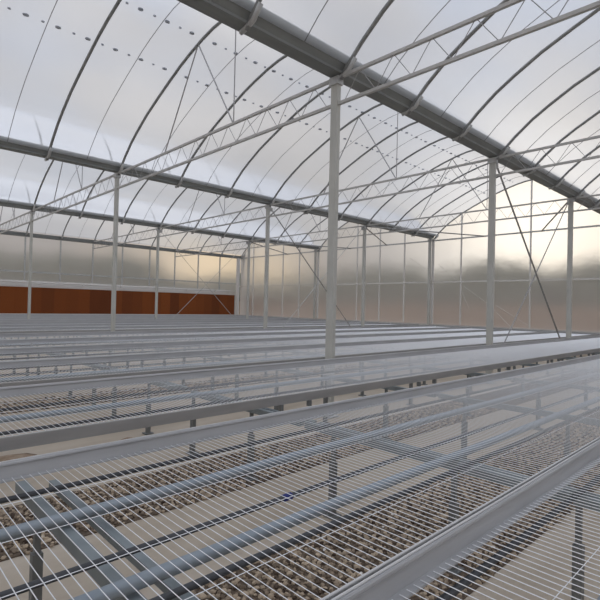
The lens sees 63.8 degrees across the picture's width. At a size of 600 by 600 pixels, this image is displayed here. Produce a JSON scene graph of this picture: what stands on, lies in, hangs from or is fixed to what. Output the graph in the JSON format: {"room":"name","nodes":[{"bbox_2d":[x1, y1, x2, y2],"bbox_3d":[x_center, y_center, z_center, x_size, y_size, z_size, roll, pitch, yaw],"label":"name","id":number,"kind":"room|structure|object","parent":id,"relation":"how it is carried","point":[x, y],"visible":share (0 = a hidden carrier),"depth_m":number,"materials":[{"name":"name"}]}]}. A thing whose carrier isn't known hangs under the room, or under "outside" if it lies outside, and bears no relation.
{"room":"greenhouse","nodes":[
{"label":"greenhouse","id":0,"kind":"room"},
{"bbox_2d":[0,229,239,314],"bbox_3d":[-16.894,-1.109,21.387,35.100,5.050,0.001,2,-1,-44],"label":"wall","id":1,"kind":"structure","parent":0,"point":[76,257],"depth_m":27.05,"materials":[{"name":"plastic"}]},
{"bbox_2d":[0,279,228,294],"bbox_3d":[-17.183,-0.945,20.988,34.140,0.320,0.100,2,-1,-44],"label":"trim","id":2,"kind":"structure","parent":1,"relation":"attached to","point":[21,284],"depth_m":26.84,"materials":[{"name":"white paint"}]},
{"bbox_2d":[0,280,234,291],"bbox_3d":[-10.780,-0.787,26.850,17.500,0.120,0.180,2,-1,-44],"label":"pipe","id":3,"kind":"object","parent":1,"relation":"attached to","point":[120,286],"visible":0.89,"depth_m":26.73,"materials":[{"name":"grey metal"}]},
{"bbox_2d":[0,269,235,284],"bbox_3d":[-16.854,-1.529,21.317,35.040,0.070,0.050,2,-1,-44],"label":"trim","id":4,"kind":"structure","parent":1,"relation":"attached to","point":[0,269],"depth_m":26.94,"materials":[{"name":"metal"}]},
{"bbox_3d":[-16.942,1.034,21.272,34.980,0.760,0.110,2,-1,-44],"label":"baseboard","id":5,"kind":"structure","parent":1,"relation":"attached to","visible":0},
{"bbox_2d":[0,286,234,314],"bbox_3d":[-10.609,0.186,27.176,16.954,1.490,0.140,2,-1,-44],"label":"pad","id":6,"kind":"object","parent":5,"relation":"on","point":[12,299],"depth_m":27.01,"materials":[{"name":"orange wood"}]},
{"bbox_2d":[0,230,240,258],"bbox_3d":[-16.776,-3.378,21.338,35.090,0.190,0.200,2,-1,-44],"label":"beam","id":7,"kind":"structure","parent":0,"point":[13,233],"depth_m":26.89,"materials":[{"name":"metal"}]},
{"bbox_2d":[0,206,29,233],"bbox_3d":[-12.374,-4.080,20.373,0.042,2.376,7.350,2,-1,-44],"label":"roof truss","id":8,"kind":"object","parent":7,"relation":"attached to","point":[14,218],"visible":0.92,"depth_m":19.45,"materials":[{"name":"metal"}]},
{"bbox_2d":[23,237,25,279],"bbox_3d":[-13.800,-2.059,24.198,0.060,2.260,0.060,2,-1,-44],"label":"stud","id":9,"kind":"object","parent":7,"relation":"attached to","point":[25,237],"visible":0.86,"depth_m":24.18,"materials":[{"name":"metal"}]},
{"bbox_2d":[59,240,61,281],"bbox_3d":[-12.596,-2.017,25.350,0.060,2.260,0.060,2,-1,-44],"label":"stud","id":10,"kind":"object","parent":7,"relation":"attached to","point":[60,240],"visible":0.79,"depth_m":25.33,"materials":[{"name":"metal"}]},
{"bbox_2d":[91,244,93,282],"bbox_3d":[-11.392,-1.976,26.502,0.060,2.260,0.060,2,-1,-44],"label":"stud","id":11,"kind":"object","parent":7,"relation":"attached to","point":[92,244],"visible":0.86,"depth_m":26.48,"materials":[{"name":"metal"}]},
{"bbox_2d":[93,224,156,248],"bbox_3d":[-8.763,-3.955,23.828,0.042,2.376,7.350,2,-1,-44],"label":"roof truss","id":12,"kind":"object","parent":7,"relation":"attached to","point":[133,224],"visible":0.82,"depth_m":23.09,"materials":[{"name":"metal"}]},
{"bbox_2d":[175,234,247,256],"bbox_3d":[-5.151,-3.830,27.284,0.042,2.376,7.350,2,-1,-44],"label":"roof truss","id":13,"kind":"object","parent":7,"relation":"attached to","point":[201,234],"visible":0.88,"depth_m":26.95,"materials":[{"name":"metal"}]},
{"bbox_2d":[0,0,599,254],"bbox_3d":[-3.868,-4.352,7.846,35.040,1.940,36.930,2,-1,-44],"label":"ceiling","id":14,"kind":"structure","parent":0,"point":[73,26],"depth_m":10.59,"materials":[{"name":"grey plastic"}]},
{"bbox_2d":[7,0,57,142],"bbox_3d":[-3.854,-4.327,7.859,0.013,1.951,7.058,2,-1,-44],"label":"wire","id":15,"kind":"object","parent":14,"relation":"attached to","point":[57,0],"visible":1,"depth_m":9.27,"materials":[{"name":"silver metal"}]},
{"bbox_2d":[32,162,113,221],"bbox_3d":[-7.211,-4.025,14.975,0.042,2.376,7.350,2,-1,-44],"label":"roof truss","id":16,"kind":"object","parent":14,"relation":"hanging from","point":[111,176],"visible":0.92,"depth_m":14.38,"materials":[{"name":"metal"}]},
{"bbox_2d":[86,2,179,160],"bbox_3d":[-2.650,-4.285,9.011,0.013,1.951,7.058,2,-1,-44],"label":"wire","id":17,"kind":"object","parent":14,"relation":"attached to","point":[179,2],"visible":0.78,"depth_m":9.88,"materials":[{"name":"silver metal"}]},
{"bbox_2d":[0,202,318,249],"bbox_3d":[-11.635,-3.464,15.918,35.020,0.200,0.460,2,-1,-44],"label":"gutter","id":18,"kind":"object","parent":14,"relation":"attached to","point":[5,204],"visible":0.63,"depth_m":20.22,"materials":[{"name":"metal"}]},
{"bbox_2d":[152,40,253,172],"bbox_3d":[-1.446,-4.243,10.163,0.013,1.951,7.058,2,-1,-44],"label":"wire","id":19,"kind":"object","parent":14,"relation":"attached to","point":[253,40],"visible":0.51,"depth_m":11.03,"materials":[{"name":"silver metal"}]},
{"bbox_2d":[158,191,265,236],"bbox_3d":[-3.599,-3.900,18.430,0.042,2.376,7.350,2,-1,-44],"label":"roof truss","id":20,"kind":"object","parent":14,"relation":"hanging from","point":[260,207],"visible":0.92,"depth_m":17.86,"materials":[{"name":"metal"}]},
{"bbox_2d":[0,140,434,238],"bbox_3d":[-6.472,-3.409,10.519,35.020,0.200,0.460,2,-1,-44],"label":"gutter","id":21,"kind":"object","parent":14,"relation":"attached to","point":[4,145],"visible":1,"depth_m":13.10,"materials":[{"name":"metal"}]},
{"bbox_2d":[32,160,53,211],"bbox_3d":[-7.282,-4.241,15.056,0.060,2.137,7.298,2,-1,-44],"label":"arch","id":22,"kind":"object","parent":21,"relation":"attached to","point":[51,163],"visible":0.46,"depth_m":16.90,"materials":[{"name":"metal"}]},
{"bbox_2d":[78,171,103,218],"bbox_3d":[-6.078,-4.199,16.208,0.060,2.137,7.298,2,-1,-44],"label":"arch","id":23,"kind":"object","parent":21,"relation":"attached to","point":[102,172],"visible":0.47,"depth_m":18.13,"materials":[{"name":"metal"}]},
{"bbox_2d":[120,180,147,223],"bbox_3d":[-4.874,-4.157,17.360,0.060,2.137,7.298,2,-1,-44],"label":"arch","id":24,"kind":"object","parent":21,"relation":"attached to","point":[146,181],"visible":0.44,"depth_m":19.23,"materials":[{"name":"metal"}]},
{"bbox_2d":[159,188,186,227],"bbox_3d":[-3.670,-4.116,18.512,0.060,2.137,7.298,2,-1,-44],"label":"arch","id":25,"kind":"object","parent":21,"relation":"attached to","point":[161,224],"visible":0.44,"depth_m":20.35,"materials":[{"name":"metal"}]},
{"bbox_2d":[191,195,221,233],"bbox_3d":[-2.466,-4.074,19.664,0.060,2.137,7.298,2,-1,-44],"label":"arch","id":26,"kind":"object","parent":21,"relation":"attached to","point":[220,195],"visible":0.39,"depth_m":21.43,"materials":[{"name":"metal"}]},
{"bbox_2d":[365,159,567,234],"bbox_3d":[5.175,-3.721,16.488,0.042,2.376,7.350,2,-1,-44],"label":"roof truss","id":27,"kind":"object","parent":21,"relation":"attached to","point":[553,201],"visible":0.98,"depth_m":16.01,"materials":[{"name":"metal"}]},
{"bbox_2d":[206,69,313,185],"bbox_3d":[-0.242,-4.202,11.315,0.013,1.951,7.058,2,-1,-44],"label":"wire","id":28,"kind":"object","parent":14,"relation":"attached to","point":[313,69],"visible":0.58,"depth_m":12.19,"materials":[{"name":"silver metal"}]},
{"bbox_2d":[177,0,599,213],"bbox_3d":[-1.309,-3.355,5.121,35.020,0.200,0.460,2,-1,-44],"label":"gutter","id":29,"kind":"object","parent":14,"relation":"attached to","point":[226,12],"visible":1,"depth_m":6.94,"materials":[{"name":"metal"}]},
{"bbox_2d":[44,0,121,160],"bbox_3d":[-3.322,-4.228,8.506,0.060,2.137,7.298,2,-1,-44],"label":"arch","id":30,"kind":"object","parent":29,"relation":"attached to","point":[117,3],"visible":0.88,"depth_m":9.62,"materials":[{"name":"metal"}]},
{"bbox_2d":[118,21,221,174],"bbox_3d":[-2.119,-4.186,9.658,0.060,2.137,7.298,2,-1,-44],"label":"arch","id":31,"kind":"object","parent":29,"relation":"attached to","point":[218,23],"visible":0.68,"depth_m":10.51,"materials":[{"name":"metal"}]},
{"bbox_2d":[175,55,287,187],"bbox_3d":[-0.915,-4.144,10.810,0.060,2.137,7.298,2,-1,-44],"label":"arch","id":32,"kind":"object","parent":29,"relation":"attached to","point":[284,56],"visible":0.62,"depth_m":11.61,"materials":[{"name":"metal"}]},
{"bbox_2d":[225,86,330,197],"bbox_3d":[0.289,-4.103,11.962,0.060,2.137,7.298,2,-1,-44],"label":"arch","id":33,"kind":"object","parent":29,"relation":"attached to","point":[328,87],"visible":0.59,"depth_m":13.14,"materials":[{"name":"metal"}]},
{"bbox_2d":[269,103,382,206],"bbox_3d":[1.493,-4.061,13.114,0.060,2.137,7.298,2,-1,-44],"label":"arch","id":34,"kind":"object","parent":29,"relation":"attached to","point":[380,104],"visible":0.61,"depth_m":14.16,"materials":[{"name":"metal"}]},
{"bbox_2d":[304,121,417,214],"bbox_3d":[2.697,-4.020,14.266,0.060,2.137,7.298,2,-1,-44],"label":"arch","id":35,"kind":"object","parent":29,"relation":"attached to","point":[415,122],"visible":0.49,"depth_m":14.99,"materials":[{"name":"metal"}]},
{"bbox_2d":[338,137,447,220],"bbox_3d":[3.901,-3.978,15.418,0.060,2.137,7.298,2,-1,-44],"label":"arch","id":36,"kind":"object","parent":29,"relation":"attached to","point":[422,148],"visible":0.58,"depth_m":16.30,"materials":[{"name":"metal"}]},
{"bbox_2d":[366,150,473,226],"bbox_3d":[5.104,-3.936,16.569,0.060,2.137,7.298,2,-1,-44],"label":"arch","id":37,"kind":"object","parent":29,"relation":"attached to","point":[384,204],"visible":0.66,"depth_m":17.59,"materials":[{"name":"metal"}]},
{"bbox_2d":[389,163,486,231],"bbox_3d":[6.308,-3.895,17.721,0.060,2.137,7.298,2,-1,-44],"label":"arch","id":38,"kind":"object","parent":29,"relation":"attached to","point":[395,226],"visible":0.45,"depth_m":18.88,"materials":[{"name":"metal"}]},
{"bbox_2d":[411,175,503,236],"bbox_3d":[7.512,-3.853,18.873,0.060,2.137,7.298,2,-1,-44],"label":"arch","id":39,"kind":"object","parent":29,"relation":"attached to","point":[416,232],"visible":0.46,"depth_m":20.16,"materials":[{"name":"metal"}]},
{"bbox_2d":[338,0,599,104],"bbox_3d":[3.115,-3.916,4.178,0.042,2.376,7.350,2,-1,-44],"label":"roof truss","id":40,"kind":"object","parent":29,"relation":"attached to","point":[592,6],"visible":1,"depth_m":5.49,"materials":[{"name":"metal"}]},
{"bbox_2d":[432,179,530,239],"bbox_3d":[8.702,-3.812,20.011,0.060,2.137,7.298,2,-1,-44],"label":"arch","id":41,"kind":"object","parent":29,"relation":"attached to","point":[437,235],"visible":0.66,"depth_m":21.02,"materials":[{"name":"metal"}]},
{"bbox_2d":[384,0,450,83],"bbox_3d":[3.717,-4.189,4.765,0.013,1.951,7.058,2,-1,-44],"label":"wire","id":42,"kind":"object","parent":14,"relation":"attached to","point":[449,0],"visible":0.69,"depth_m":6.84,"materials":[{"name":"silver metal"}]},
{"bbox_2d":[441,0,559,115],"bbox_3d":[4.921,-4.147,5.917,0.013,1.951,7.058,2,-1,-44],"label":"wire","id":43,"kind":"object","parent":14,"relation":"attached to","point":[558,0],"visible":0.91,"depth_m":7.77,"materials":[{"name":"silver metal"}]},
{"bbox_2d":[484,40,599,140],"bbox_3d":[6.125,-4.105,7.069,0.013,1.951,7.058,2,-1,-44],"label":"wire","id":44,"kind":"object","parent":14,"relation":"attached to","point":[599,40],"visible":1,"depth_m":8.82,"materials":[{"name":"silver metal"}]},
{"bbox_2d":[519,91,598,158],"bbox_3d":[7.329,-4.064,8.220,0.013,1.951,7.058,2,-1,-44],"label":"wire","id":45,"kind":"object","parent":14,"relation":"attached to","point":[598,91],"visible":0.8,"depth_m":10.16,"materials":[{"name":"silver metal"}]},
{"bbox_2d":[0,332,599,599],"bbox_3d":[-4.001,1.700,7.766,35.040,0.303,37.350,2,-1,-44],"label":"floor","id":46,"kind":"structure","parent":0,"point":[13,576],"depth_m":3.85,"materials":[{"name":"concrete"}]},
{"bbox_2d":[0,453,36,461],"bbox_3d":[-2.792,1.530,4.670,0.464,0.027,0.290,2,-1,-44],"label":"dirt","id":47,"kind":"object","parent":46,"relation":"on","point":[22,455],"visible":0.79,"depth_m":4.69,"materials":[{"name":"beige soil"}]},
{"bbox_2d":[27,210,34,338],"bbox_3d":[-9.866,-0.872,17.636,0.200,4.810,0.220,2,-1,-44],"label":"support post","id":48,"kind":"object","parent":46,"relation":"on","point":[31,213],"visible":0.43,"depth_m":17.60,"materials":[{"name":"metal"}]},
{"bbox_2d":[110,173,120,362],"bbox_3d":[-4.703,-0.817,12.238,0.200,4.810,0.220,2,-1,-44],"label":"support post","id":49,"kind":"object","parent":46,"relation":"on","point":[116,176],"visible":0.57,"depth_m":12.20,"materials":[{"name":"metal"}]},
{"bbox_2d":[0,316,238,316],"bbox_3d":[-9.504,1.173,21.683,22.308,0.836,1.660,2,-1,-44],"label":"bench","id":50,"kind":"object","parent":46,"relation":"on","point":[0,316],"visible":0.16,"depth_m":23.56,"materials":[{"name":"silver metal"}]},
{"bbox_2d":[0,314,244,315],"bbox_3d":[-11.785,1.149,24.068,22.308,0.836,1.660,2,-1,-44],"label":"bench","id":51,"kind":"object","parent":46,"relation":"on","point":[0,314],"visible":0.14,"depth_m":26.00,"materials":[{"name":"silver metal"}]},
{"bbox_2d":[0,315,262,316],"bbox_3d":[-10.645,1.161,22.876,22.308,0.836,1.660,2,-1,-44],"label":"bench","id":52,"kind":"object","parent":46,"relation":"on","point":[0,315],"visible":0.03,"depth_m":24.35,"materials":[{"name":"silver metal"}]},
{"bbox_2d":[0,317,304,338],"bbox_3d":[-8.364,1.185,20.491,22.308,0.836,1.660,2,-1,-44],"label":"bench","id":53,"kind":"object","parent":46,"relation":"on","point":[0,317],"visible":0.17,"depth_m":22.60,"materials":[{"name":"silver metal"}]},
{"bbox_2d":[155,228,160,318],"bbox_3d":[-6.255,-0.747,21.091,0.200,4.810,0.220,2,-1,-44],"label":"support post","id":54,"kind":"object","parent":46,"relation":"on","point":[158,230],"visible":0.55,"depth_m":21.06,"materials":[{"name":"metal"}]},
{"bbox_2d":[0,319,324,338],"bbox_3d":[-7.009,1.200,19.075,22.308,0.836,1.660,2,-1,-44],"label":"bench","id":55,"kind":"object","parent":46,"relation":"on","point":[1,320],"visible":0.34,"depth_m":19.46,"materials":[{"name":"silver metal"}]},
{"bbox_2d":[0,320,344,346],"bbox_3d":[-5.433,1.216,17.427,22.308,0.836,1.660,2,-1,-44],"label":"bench","id":56,"kind":"object","parent":46,"relation":"on","point":[92,322],"visible":0.38,"depth_m":18.30,"materials":[{"name":"silver metal"}]},
{"bbox_2d":[0,321,384,354],"bbox_3d":[-4.293,1.228,16.235,22.308,0.836,1.660,2,-1,-44],"label":"bench","id":57,"kind":"object","parent":46,"relation":"on","point":[227,323],"visible":0.4,"depth_m":16.38,"materials":[{"name":"silver metal"}]},
{"bbox_2d":[0,323,418,356],"bbox_3d":[-3.152,1.240,15.042,22.308,0.836,1.660,2,-1,-44],"label":"bench","id":58,"kind":"object","parent":46,"relation":"on","point":[5,330],"visible":0.53,"depth_m":14.38,"materials":[{"name":"silver metal"}]},
{"bbox_2d":[0,325,464,375],"bbox_3d":[-1.452,1.258,13.265,22.308,0.836,1.660,2,-1,-44],"label":"bench","id":59,"kind":"object","parent":46,"relation":"on","point":[259,330],"visible":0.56,"depth_m":12.23,"materials":[{"name":"silver metal"}]},
{"bbox_2d":[235,258,239,314],"bbox_3d":[-4.292,-0.506,33.211,0.180,4.710,0.180,2,-1,-44],"label":"support post","id":60,"kind":"object","parent":46,"relation":"on","point":[238,259],"visible":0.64,"depth_m":33.15,"materials":[{"name":"grey metal"}]},
{"bbox_2d":[246,240,250,318],"bbox_3d":[-2.643,-0.622,24.547,0.200,4.810,0.220,2,-1,-44],"label":"support post","id":61,"kind":"object","parent":46,"relation":"on","point":[249,242],"visible":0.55,"depth_m":24.52,"materials":[{"name":"metal"}]},
{"bbox_2d":[251,241,350,248],"bbox_3d":[0.108,-2.889,25.356,5.501,0.075,0.052,2,-1,-17],"label":"strut","id":62,"kind":"object","parent":61,"relation":"attached to","point":[251,241],"visible":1,"depth_m":25.31,"materials":[{"name":"silver metal"}]},
{"bbox_2d":[0,327,504,379],"bbox_3d":[-0.298,1.270,12.058,22.308,0.836,1.660,2,-1,-44],"label":"bench","id":63,"kind":"object","parent":46,"relation":"on","point":[83,340],"visible":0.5,"depth_m":10.67,"materials":[{"name":"silver metal"}]},
{"bbox_2d":[263,205,270,346],"bbox_3d":[-1.091,-0.692,15.693,0.200,4.810,0.220,2,-1,-44],"label":"support post","id":64,"kind":"object","parent":46,"relation":"on","point":[267,207],"visible":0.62,"depth_m":15.66,"materials":[{"name":"metal"}]},
{"bbox_2d":[270,208,350,326],"bbox_3d":[0.722,-0.670,17.386,4.830,4.571,0.040,2,-1,-44],"label":"rod","id":65,"kind":"object","parent":64,"relation":"attached to","point":[271,209],"visible":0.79,"depth_m":16.78,"materials":[{"name":"silver metal"}]},
{"bbox_2d":[0,329,546,404],"bbox_3d":[0.877,1.283,10.829,22.308,0.836,1.660,2,-1,-44],"label":"bench","id":66,"kind":"object","parent":46,"relation":"on","point":[415,335],"visible":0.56,"depth_m":9.02,"materials":[{"name":"silver metal"}]},
{"bbox_2d":[0,354,599,599],"bbox_3d":[4.655,1.323,6.880,22.308,0.836,1.900,2,-1,-44],"label":"bench","id":67,"kind":"object","parent":46,"relation":"on","point":[113,585],"visible":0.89,"depth_m":2.35,"materials":[{"name":"silver metal"}]},
{"bbox_2d":[0,358,599,599],"bbox_3d":[-0.306,1.629,7.770,11.640,0.058,9.201,2,-1,-44],"label":"gravel","id":68,"kind":"object","parent":46,"relation":"on","point":[272,595],"visible":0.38,"depth_m":3.64,"materials":[{"name":"gravel"}]},
{"bbox_2d":[0,335,599,481],"bbox_3d":[3.359,1.309,8.235,22.308,0.836,1.740,2,-1,-44],"label":"bench","id":69,"kind":"object","parent":46,"relation":"on","point":[529,352],"visible":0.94,"depth_m":4.71,"materials":[{"name":"silver metal"}]},
{"bbox_2d":[0,331,599,434],"bbox_3d":[2.032,1.295,9.622,22.308,0.836,1.660,2,-1,-44],"label":"bench","id":70,"kind":"object","parent":46,"relation":"on","point":[421,344],"visible":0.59,"depth_m":6.96,"materials":[{"name":"silver metal"}]},
{"bbox_2d":[313,250,316,318],"bbox_3d":[0.853,-0.501,27.892,0.200,4.810,0.220,2,-1,-44],"label":"support post","id":71,"kind":"object","parent":46,"relation":"on","point":[315,251],"visible":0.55,"depth_m":27.86,"materials":[{"name":"metal"}]},
{"bbox_2d":[324,75,342,418],"bbox_3d":[0.460,-0.763,6.839,0.200,4.810,0.220,2,-1,-44],"label":"support post","id":72,"kind":"object","parent":46,"relation":"on","point":[335,82],"visible":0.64,"depth_m":6.81,"materials":[{"name":"metal"}]},
{"bbox_2d":[117,30,330,188],"bbox_3d":[-2.048,-3.971,9.577,0.042,2.376,7.350,2,-1,-44],"label":"roof truss","id":73,"kind":"object","parent":72,"relation":"attached to","point":[325,83],"visible":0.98,"depth_m":8.73,"materials":[{"name":"metal"}]},
{"bbox_2d":[361,225,366,346],"bbox_3d":[2.520,-0.567,19.149,0.200,4.810,0.220,2,-1,-44],"label":"support post","id":74,"kind":"object","parent":46,"relation":"on","point":[364,226],"visible":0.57,"depth_m":19.12,"materials":[{"name":"metal"}]},
{"bbox_2d":[249,211,362,248],"bbox_3d":[0.012,-3.775,21.886,0.042,2.376,7.350,2,-1,-44],"label":"roof truss","id":75,"kind":"object","parent":74,"relation":"attached to","point":[292,211],"visible":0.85,"depth_m":21.59,"materials":[{"name":"metal"}]},
{"bbox_2d":[269,227,363,344],"bbox_3d":[0.711,-0.671,17.458,4.826,4.566,0.040,2,-1,-44],"label":"rod","id":76,"kind":"object","parent":74,"relation":"attached to","point":[361,227],"visible":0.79,"depth_m":17.42,"materials":[{"name":"metal"}]},
{"bbox_2d":[368,226,483,236],"bbox_3d":[5.271,-2.835,19.958,5.501,0.075,0.052,2,-1,-17],"label":"strut","id":77,"kind":"object","parent":74,"relation":"attached to","point":[368,226],"visible":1,"depth_m":19.96,"materials":[{"name":"silver metal"}]},
{"bbox_2d":[427,239,431,324],"bbox_3d":[6.016,-0.446,22.494,0.200,4.810,0.220,2,-1,-44],"label":"support post","id":78,"kind":"object","parent":46,"relation":"on","point":[429,240],"visible":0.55,"depth_m":22.47,"materials":[{"name":"metal"}]},
{"bbox_2d":[331,439,599,599],"bbox_3d":[5.871,1.335,5.608,22.308,0.836,1.660,2,-1,-44],"label":"bench","id":79,"kind":"object","parent":46,"relation":"on","point":[403,578],"visible":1,"depth_m":1.64,"materials":[{"name":"silver metal"}]},
{"bbox_2d":[485,157,497,383],"bbox_3d":[4.072,-0.638,10.295,0.200,4.810,0.220,2,-1,-44],"label":"support post","id":80,"kind":"object","parent":46,"relation":"on","point":[493,161],"visible":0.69,"depth_m":10.27,"materials":[{"name":"metal"}]},
{"bbox_2d":[269,112,488,216],"bbox_3d":[1.564,-3.846,13.032,0.042,2.376,7.350,2,-1,-44],"label":"roof truss","id":81,"kind":"object","parent":80,"relation":"attached to","point":[483,160],"visible":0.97,"depth_m":12.27,"materials":[{"name":"metal"}]},
{"bbox_2d":[496,163,567,359],"bbox_3d":[5.886,-0.614,11.989,4.833,4.574,0.044,2,-1,-44],"label":"rod","id":82,"kind":"object","parent":80,"relation":"attached to","point":[497,168],"visible":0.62,"depth_m":11.52,"materials":[{"name":"silver metal"}]},
{"bbox_2d":[495,135,599,176],"bbox_3d":[6.727,-3.791,7.634,0.042,2.376,7.350,2,-1,-44],"label":"roof truss","id":83,"kind":"object","parent":80,"relation":"attached to","point":[597,136],"visible":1,"depth_m":9.47,"materials":[{"name":"metal"}]},
{"bbox_2d":[566,197,574,359],"bbox_3d":[7.683,-0.513,13.751,0.200,4.810,0.220,2,-1,-44],"label":"support post","id":84,"kind":"object","parent":46,"relation":"on","point":[572,200],"visible":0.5,"depth_m":13.72,"materials":[{"name":"metal"}]},
{"bbox_2d":[496,200,569,358],"bbox_3d":[5.872,-0.615,12.059,4.829,4.570,0.040,2,-1,-44],"label":"rod","id":85,"kind":"object","parent":84,"relation":"attached to","point":[568,201],"visible":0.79,"depth_m":12.13,"materials":[{"name":"silver metal"}]},
{"bbox_2d":[573,194,599,211],"bbox_3d":[10.338,-3.666,11.090,0.042,2.376,7.350,2,-1,-44],"label":"roof truss","id":86,"kind":"object","parent":84,"relation":"attached to","point":[595,194],"visible":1,"depth_m":13.46,"materials":[{"name":"metal"}]},
{"bbox_2d":[240,181,599,331],"bbox_3d":[8.773,-1.446,19.952,0.020,6.875,37.350,2,-1,-44],"label":"wall","id":87,"kind":"structure","parent":0,"point":[512,259],"depth_m":21.47,"materials":[{"name":"clear plastic"}]},
{"bbox_2d":[252,242,254,314],"bbox_3d":[-3.140,-1.471,32.332,0.060,4.953,0.050,2,-1,-44],"label":"stud","id":88,"kind":"object","parent":87,"relation":"attached to","point":[254,242],"visible":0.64,"depth_m":32.31,"materials":[{"name":"silver metal"}]},
{"bbox_2d":[281,245,283,315],"bbox_3d":[-1.064,-1.947,30.179,0.060,5.947,0.050,2,-1,-44],"label":"stud","id":89,"kind":"object","parent":87,"relation":"attached to","point":[283,245],"visible":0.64,"depth_m":30.14,"materials":[{"name":"silver metal"}]},
{"bbox_2d":[298,247,300,316],"bbox_3d":[-0.036,-1.722,29.097,0.060,5.520,0.050,2,-1,-44],"label":"stud","id":90,"kind":"object","parent":87,"relation":"attached to","point":[299,247],"visible":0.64,"depth_m":29.07,"materials":[{"name":"silver metal"}]},
{"bbox_2d":[316,250,319,317],"bbox_3d":[1.030,-0.921,27.946,0.070,3.940,0.100,2,-1,-44],"label":"stud","id":91,"kind":"object","parent":87,"relation":"attached to","point":[318,253],"visible":0.86,"depth_m":27.91,"materials":[{"name":"white paint"}]},
{"bbox_2d":[355,224,358,319],"bbox_3d":[3.063,-1.726,25.858,0.060,5.593,0.050,2,-1,-44],"label":"stud","id":92,"kind":"object","parent":87,"relation":"attached to","point":[357,224],"visible":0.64,"depth_m":25.83,"materials":[{"name":"silver metal"}]},
{"bbox_2d":[378,229,380,320],"bbox_3d":[4.099,-1.892,24.781,0.060,5.947,0.050,2,-1,-44],"label":"stud","id":93,"kind":"object","parent":87,"relation":"attached to","point":[380,229],"visible":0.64,"depth_m":24.75,"materials":[{"name":"silver metal"}]},
{"bbox_2d":[402,234,405,321],"bbox_3d":[5.127,-1.668,23.698,0.060,5.520,0.050,2,-1,-44],"label":"stud","id":94,"kind":"object","parent":87,"relation":"attached to","point":[404,234],"visible":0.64,"depth_m":23.67,"materials":[{"name":"silver metal"}]},
{"bbox_2d":[240,278,599,286],"bbox_3d":[8.704,-0.800,19.892,0.050,0.060,37.350,2,-1,-44],"label":"trim","id":95,"kind":"structure","parent":87,"relation":"attached to","point":[572,278],"depth_m":21.93,"materials":[{"name":"silver metal"}]},
{"bbox_2d":[245,315,599,354],"bbox_3d":[8.664,1.564,19.878,0.110,0.850,37.350,2,-1,-44],"label":"baseboard","id":96,"kind":"structure","parent":87,"relation":"attached to","point":[245,315],"depth_m":21.88,"materials":[{"name":"white concrete"}]},
{"bbox_2d":[430,241,434,323],"bbox_3d":[6.193,-0.867,22.548,0.070,3.940,0.100,2,-1,-44],"label":"stud","id":97,"kind":"object","parent":87,"relation":"attached to","point":[433,242],"visible":1,"depth_m":22.52,"materials":[{"name":"white paint"}]},
{"bbox_2d":[459,214,462,324],"bbox_3d":[7.186,-1.362,21.536,0.060,4.953,0.050,2,-1,-44],"label":"stud","id":98,"kind":"object","parent":87,"relation":"attached to","point":[461,214],"visible":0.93,"depth_m":21.52,"materials":[{"name":"silver metal"}]},
{"bbox_2d":[528,180,532,327],"bbox_3d":[9.262,-1.838,19.382,0.060,5.947,0.050,2,-1,-44],"label":"stud","id":99,"kind":"object","parent":87,"relation":"attached to","point":[531,180],"visible":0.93,"depth_m":19.36,"materials":[{"name":"silver metal"}]},
{"label":"wall","id":100,"kind":"structure","parent":0,"visible":0},
{"bbox_2d":[240,225,599,258],"bbox_3d":[8.749,-2.740,19.916,0.050,0.060,37.350,2,-1,-44],"label":"trim","id":101,"kind":"structure","parent":100,"relation":"attached to","point":[591,225],"depth_m":21.82,"materials":[{"name":"metal"}]},
{"bbox_3d":[7.105,-3.188,2.833,26.020,0.200,0.460,2,-1,-44],"label":"gutter","id":102,"kind":"object","parent":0,"visible":0},
{"bbox_2d":[239,0,262,34],"bbox_3d":[1.841,-4.173,3.108,0.060,2.137,7.298,2,-1,-44],"label":"arch","id":103,"kind":"object","parent":102,"relation":"attached to","point":[258,5],"visible":1,"depth_m":5.54,"materials":[{"name":"metal"}]},
{"bbox_2d":[339,0,393,79],"bbox_3d":[3.045,-4.132,4.260,0.060,2.137,7.298,2,-1,-44],"label":"arch","id":104,"kind":"object","parent":102,"relation":"attached to","point":[350,63],"visible":0.92,"depth_m":6.51,"materials":[{"name":"metal"}]},
{"bbox_2d":[401,0,508,115],"bbox_3d":[4.248,-4.090,5.412,0.060,2.137,7.298,2,-1,-44],"label":"arch","id":105,"kind":"object","parent":102,"relation":"attached to","point":[419,97],"visible":0.86,"depth_m":7.54,"materials":[{"name":"metal"}]},
{"bbox_2d":[452,7,599,140],"bbox_3d":[5.452,-4.048,6.564,0.060,2.137,7.298,2,-1,-44],"label":"arch","id":106,"kind":"object","parent":102,"relation":"attached to","point":[468,126],"visible":1,"depth_m":8.28,"materials":[{"name":"metal"}]},
{"bbox_2d":[496,66,599,159],"bbox_3d":[6.656,-4.007,7.716,0.060,2.137,7.298,2,-1,-44],"label":"arch","id":107,"kind":"object","parent":102,"relation":"attached to","point":[506,148],"visible":1,"depth_m":9.59,"materials":[{"name":"metal"}]},
{"bbox_2d":[523,110,599,176],"bbox_3d":[7.860,-3.965,8.867,0.060,2.137,7.298,2,-1,-44],"label":"arch","id":108,"kind":"object","parent":102,"relation":"attached to","point":[597,112],"visible":0.89,"depth_m":10.88,"materials":[{"name":"metal"}]},
{"bbox_2d":[548,145,599,188],"bbox_3d":[9.064,-3.923,10.019,0.060,2.137,7.298,2,-1,-44],"label":"arch","id":109,"kind":"object","parent":102,"relation":"attached to","point":[558,183],"visible":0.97,"depth_m":12.32,"materials":[{"name":"metal"}]},
{"bbox_2d":[574,173,599,199],"bbox_3d":[10.268,-3.882,11.171,0.060,2.137,7.298,2,-1,-44],"label":"arch","id":110,"kind":"object","parent":102,"relation":"attached to","point":[582,191],"visible":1,"depth_m":13.51,"materials":[{"name":"metal"}]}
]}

